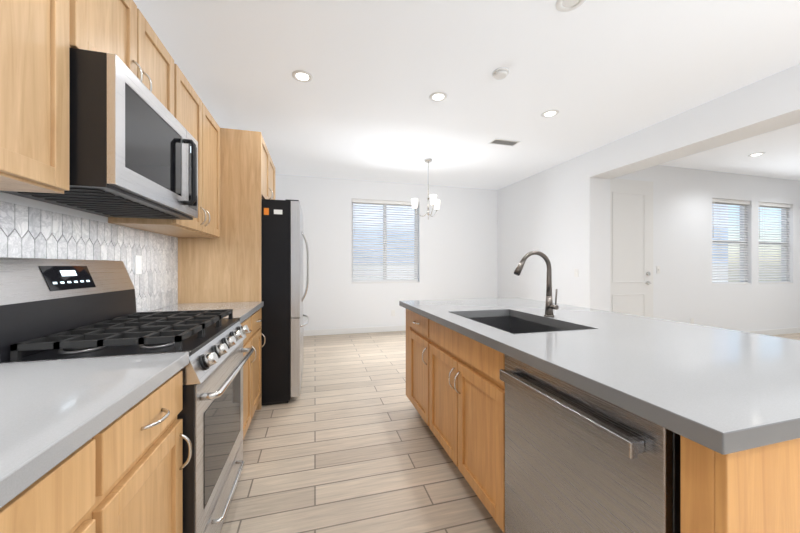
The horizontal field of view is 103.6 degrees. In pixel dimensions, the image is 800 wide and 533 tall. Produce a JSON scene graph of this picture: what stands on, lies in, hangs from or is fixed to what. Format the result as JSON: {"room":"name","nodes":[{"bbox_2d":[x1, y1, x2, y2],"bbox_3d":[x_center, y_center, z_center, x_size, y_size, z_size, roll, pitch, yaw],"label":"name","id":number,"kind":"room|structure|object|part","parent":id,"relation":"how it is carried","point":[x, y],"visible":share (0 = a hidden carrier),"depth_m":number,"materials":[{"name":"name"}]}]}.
{"room":"kitchen and dining room","nodes":[
{"label":"kitchen and dining room","id":0,"kind":"room"},
{"bbox_2d":[0,192,176,237],"bbox_3d":[-1.448,-0.180,0.914,0.200,2.780,9.320,0,0,-15],"label":"wall","id":1,"kind":"structure","parent":0,"point":[14,199],"depth_m":1.30,"materials":[{"name":"white paint"}]},
{"bbox_2d":[0,0,79,193],"bbox_3d":[-1.097,-0.685,0.606,0.312,0.910,0.741,0,0,-15],"label":"upper cabinet","id":2,"kind":"object","parent":1,"relation":"attached to","point":[38,38],"depth_m":0.89,"materials":[{"name":"brown wood"}]},
{"bbox_2d":[0,201,177,311],"bbox_3d":[-1.511,0.033,1.549,0.006,0.522,1.978,0,0,-15],"label":"tile backsplash","id":3,"kind":"structure","parent":1,"relation":"attached to","point":[28,232],"depth_m":1.57,"materials":[{"name":"grey tile"}]},
{"bbox_2d":[135,255,141,273],"bbox_3d":[-1.609,-0.010,1.938,0.008,0.115,0.070,0,0,-15],"label":"outlet","id":4,"kind":"object","parent":3,"relation":"attached to","point":[138,264],"visible":1,"depth_m":1.93,"materials":[{"name":"white plastic"}]},
{"bbox_2d":[80,0,179,121],"bbox_3d":[-1.294,-0.923,1.335,0.312,0.435,0.762,0,0,-15],"label":"upper cabinet","id":5,"kind":"object","parent":1,"relation":"attached to","point":[118,27],"depth_m":1.34,"materials":[{"name":"brown wood"}]},
{"bbox_2d":[0,47,197,219],"bbox_3d":[-1.214,-0.478,1.357,0.474,0.444,0.758,0,0,-15],"label":"microwave","id":6,"kind":"object","parent":5,"relation":"attached to","point":[133,147],"visible":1,"depth_m":1.14,"materials":[{"name":"silver metal"}]},
{"bbox_3d":[-1.059,-0.475,1.589,0.053,0.332,0.022,0,0,-15],"label":"handle","id":7,"kind":"part","parent":6,"relation":"part of","materials":[{"name":"black metal"}]},
{"bbox_2d":[108,70,219,237],"bbox_3d":[-1.507,-0.685,2.125,0.312,0.910,0.867,0,0,-15],"label":"upper cabinet","id":8,"kind":"object","parent":1,"relation":"attached to","point":[195,117],"depth_m":2.14,"materials":[{"name":"brown wood"}]},
{"bbox_2d":[275,174,497,329],"bbox_3d":[-0.107,-0.180,5.999,5.040,2.780,0.200,0,0,-15],"label":"wall","id":9,"kind":"structure","parent":0,"point":[457,244],"depth_m":5.87,"materials":[{"name":"white paint"}]},
{"bbox_2d":[303,325,405,335],"bbox_3d":[-0.252,1.160,5.847,4.679,0.100,0.016,0,0,-15],"label":"baseboard","id":10,"kind":"structure","parent":9,"relation":"attached to","point":[403,328],"depth_m":5.68,"materials":[{"name":"white"}]},
{"bbox_2d":[352,199,418,283],"bbox_3d":[-0.274,-0.460,5.947,1.290,1.540,0.183,0,0,-15],"label":"dining window","id":11,"kind":"structure","parent":9,"relation":"in","point":[384,252],"depth_m":5.90,"materials":[{"name":"white plastic"}]},
{"bbox_2d":[133,0,799,189],"bbox_3d":[3.794,-1.620,2.329,11.060,0.100,9.320,0,0,-15],"label":"ceiling","id":12,"kind":"structure","parent":0,"point":[361,105],"depth_m":2.58,"materials":[{"name":"white paint"}]},
{"bbox_2d":[292,70,312,82],"bbox_3d":[-0.805,-1.566,2.600,0.170,0.007,0.170,0,0,-15],"label":"recessed light","id":13,"kind":"object","parent":12,"relation":"in","point":[303,76],"visible":1,"depth_m":2.59,"materials":[{"name":"white plastic"}]},
{"bbox_2d":[411,158,439,218],"bbox_3d":[0.429,-1.130,4.589,0.455,0.880,0.408,0,0,-15],"label":"chandelier","id":14,"kind":"object","parent":12,"relation":"hanging from","point":[435,203],"visible":1,"depth_m":4.63,"materials":[{"name":"silver metal"}]},
{"bbox_2d":[429,92,446,101],"bbox_3d":[0.353,-1.566,2.913,0.170,0.007,0.170,0,0,-15],"label":"recessed light","id":15,"kind":"object","parent":12,"relation":"in","point":[438,96],"visible":1,"depth_m":2.91,"materials":[{"name":"white plastic"}]},
{"bbox_2d":[492,68,508,79],"bbox_3d":[0.814,-1.553,2.550,0.130,0.034,0.130,0,0,-15],"label":"smoke detector","id":16,"kind":"object","parent":12,"relation":"attached to","point":[500,73],"visible":0.96,"depth_m":2.52,"materials":[{"name":"white plastic"}]},
{"bbox_2d":[488,138,520,145],"bbox_3d":[1.318,-1.565,3.981,0.360,0.010,0.160,0,0,-15],"label":"ceiling vent","id":17,"kind":"object","parent":12,"relation":"in","point":[496,141],"visible":1,"depth_m":3.98,"materials":[{"name":"white plastic"}]},
{"bbox_2d":[541,109,558,117],"bbox_3d":[1.541,-1.566,3.233,0.170,0.007,0.170,0,0,-15],"label":"recessed light","id":18,"kind":"object","parent":12,"relation":"in","point":[550,113],"visible":1,"depth_m":3.23,"materials":[{"name":"white plastic"}]},
{"bbox_2d":[555,0,585,11],"bbox_3d":[1.011,-1.566,1.857,0.170,0.007,0.170,0,0,-15],"label":"speaker","id":19,"kind":"object","parent":12,"relation":"attached to","point":[565,5],"visible":1,"depth_m":1.89},
{"bbox_2d":[748,152,764,156],"bbox_3d":[4.993,-1.566,4.413,0.170,0.007,0.170,0,0,-15],"label":"recessed light","id":20,"kind":"object","parent":12,"relation":"in","point":[756,154],"visible":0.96,"depth_m":4.41,"materials":[{"name":"white plastic"}]},
{"bbox_2d":[220,331,799,532],"bbox_3d":[3.794,1.260,2.329,11.060,0.100,9.320,0,0,-15],"label":"floor","id":21,"kind":"structure","parent":0,"point":[346,441],"depth_m":1.97,"materials":[{"name":"beige tile"}]},
{"bbox_2d":[0,413,131,532],"bbox_3d":[-0.877,0.774,0.384,0.623,0.872,0.538,0,0,-15],"label":"base cabinet","id":22,"kind":"object","parent":21,"relation":"on","point":[91,445],"depth_m":0.63,"materials":[{"name":"brown wood"}]},
{"bbox_2d":[0,352,188,512],"bbox_3d":[-0.917,0.315,0.561,0.638,0.042,0.922,0,0,-15],"label":"countertop","id":23,"kind":"structure","parent":22,"relation":"on","point":[49,410],"depth_m":0.69,"materials":[{"name":"grey stone"}]},
{"bbox_2d":[0,257,253,532],"bbox_3d":[-1.089,0.590,1.390,0.710,1.240,0.762,0,0,-15],"label":"range","id":24,"kind":"object","parent":21,"relation":"on","point":[58,309],"visible":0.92,"depth_m":1.21,"materials":[{"name":"silver metal"}]},
{"bbox_2d":[132,373,191,532],"bbox_3d":[-0.978,0.774,0.758,0.623,0.872,0.509,0,0,-15],"label":"base cabinet","id":25,"kind":"object","parent":21,"relation":"on","point":[158,436],"depth_m":0.92,"materials":[{"name":"brown wood"}]},
{"bbox_2d":[181,313,255,438],"bbox_3d":[-1.310,0.774,1.989,0.623,0.872,0.502,0,0,-15],"label":"base cabinet","id":26,"kind":"object","parent":21,"relation":"on","point":[249,368],"depth_m":2.18,"materials":[{"name":"brown wood"}]},
{"bbox_2d":[148,301,263,324],"bbox_3d":[-1.350,0.315,2.167,0.638,0.042,0.868,0,0,-15],"label":"countertop","id":27,"kind":"structure","parent":26,"relation":"on","point":[243,310],"depth_m":2.27,"materials":[{"name":"grey stone"}]},
{"bbox_2d":[178,128,274,409],"bbox_3d":[-1.588,0.035,3.072,0.651,2.350,1.000,0,0,-15],"label":"surround","id":28,"kind":"object","parent":21,"relation":"on","point":[225,266],"visible":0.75,"depth_m":2.61,"materials":[{"name":"brown wood"}]},
{"bbox_2d":[256,309,263,407],"bbox_3d":[-1.405,0.774,2.342,0.623,0.872,0.501,0,0,-15],"label":"base cabinet","id":29,"kind":"object","parent":21,"relation":"on","point":[258,315],"depth_m":2.56,"materials":[{"name":"brown wood"}]},
{"bbox_2d":[261,199,308,405],"bbox_3d":[-1.407,0.310,3.122,0.970,1.800,0.913,0,0,-15],"label":"fridge","id":30,"kind":"object","parent":21,"relation":"on","point":[282,295],"visible":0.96,"depth_m":2.75,"materials":[{"name":"black metal"}]},
{"bbox_2d":[399,305,799,532],"bbox_3d":[0.700,0.774,1.750,0.886,0.872,2.195,0,0,-15],"label":"kitchen island","id":31,"kind":"object","parent":21,"relation":"on","point":[570,419],"depth_m":0.93,"materials":[{"name":"brown wood"}]},
{"bbox_2d":[399,297,799,460],"bbox_3d":[0.851,0.316,1.788,1.175,0.047,2.230,0,0,-15],"label":"island countertop","id":32,"kind":"structure","parent":31,"relation":"on","point":[738,392],"depth_m":0.97,"materials":[{"name":"grey stone"}]},
{"bbox_2d":[475,313,562,332],"bbox_3d":[0.623,0.438,1.762,0.466,0.222,0.713,0,0,-15],"label":"sink","id":33,"kind":"object","parent":32,"relation":"in","point":[504,320],"depth_m":2.10,"materials":[{"name":"black metal"}]},
{"bbox_2d":[514,251,558,316],"bbox_3d":[0.785,0.101,1.818,0.266,0.387,0.091,0,0,-15],"label":"faucet","id":34,"kind":"object","parent":32,"relation":"on","point":[549,306],"visible":1,"depth_m":1.84,"materials":[{"name":"brushed nickel"}]},
{"bbox_2d":[498,152,609,310],"bbox_3d":[2.470,-0.180,5.431,0.360,2.780,2.240,0,0,-15],"label":"wall","id":35,"kind":"structure","parent":0,"point":[558,216],"depth_m":4.83,"materials":[{"name":"white paint"}]},
{"bbox_2d":[574,269,577,276],"bbox_3d":[2.523,0.090,4.513,0.014,0.115,0.070,0,0,-15],"label":"light switch","id":36,"kind":"object","parent":35,"relation":"attached to","point":[575,272],"visible":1,"depth_m":4.51,"materials":[{"name":"white plastic"}]},
{"bbox_2d":[589,64,799,178],"bbox_3d":[3.632,-1.395,1.125,0.360,0.350,6.680,0,0,-15],"label":"header","id":37,"kind":"object","parent":35,"relation":"attached to","point":[766,104],"visible":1,"depth_m":3.03,"materials":[{"name":"white paint"}]},
{"bbox_2d":[616,165,799,331],"bbox_3d":[5.582,-0.180,5.375,5.620,2.780,0.150,0,0,-15],"label":"wall","id":38,"kind":"structure","parent":0,"point":[685,290],"depth_m":5.15,"materials":[{"name":"white paint"}]},
{"bbox_2d":[610,178,652,317],"bbox_3d":[3.393,-0.043,4.662,1.010,2.505,0.082,0,0,-15],"label":"entry door","id":39,"kind":"structure","parent":38,"relation":"in","point":[631,247],"depth_m":4.69,"materials":[{"name":"white wood"}]},
{"bbox_2d":[712,198,750,284],"bbox_3d":[5.574,-0.410,5.366,0.960,1.440,0.133,0,0,-15],"label":"window blind","id":40,"kind":"structure","parent":38,"relation":"in","point":[741,243],"depth_m":5.36,"materials":[{"name":"white plastic"}]},
{"bbox_2d":[745,327,799,334],"bbox_3d":[6.096,1.160,5.429,4.599,0.100,0.013,0,0,-15],"label":"baseboard","id":41,"kind":"structure","parent":38,"relation":"attached to","point":[785,330],"depth_m":5.58,"materials":[{"name":"white"}]},
{"bbox_2d":[759,202,792,283],"bbox_3d":[6.665,-0.410,5.660,0.940,1.440,0.133,0,0,-15],"label":"window blind","id":42,"kind":"structure","parent":38,"relation":"in","point":[782,245],"depth_m":5.66,"materials":[{"name":"white plastic"}]},
{"label":"outside","id":43,"kind":"structure","parent":0,"visible":0},
{"bbox_2d":[353,204,413,278],"bbox_3d":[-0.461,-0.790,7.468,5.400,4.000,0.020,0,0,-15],"label":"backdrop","id":44,"kind":"structure","parent":43,"point":[382,238],"depth_m":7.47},
{"bbox_2d":[712,204,727,281],"bbox_3d":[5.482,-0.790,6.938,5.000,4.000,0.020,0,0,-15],"label":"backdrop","id":45,"kind":"structure","parent":43,"point":[720,239],"depth_m":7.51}
]}

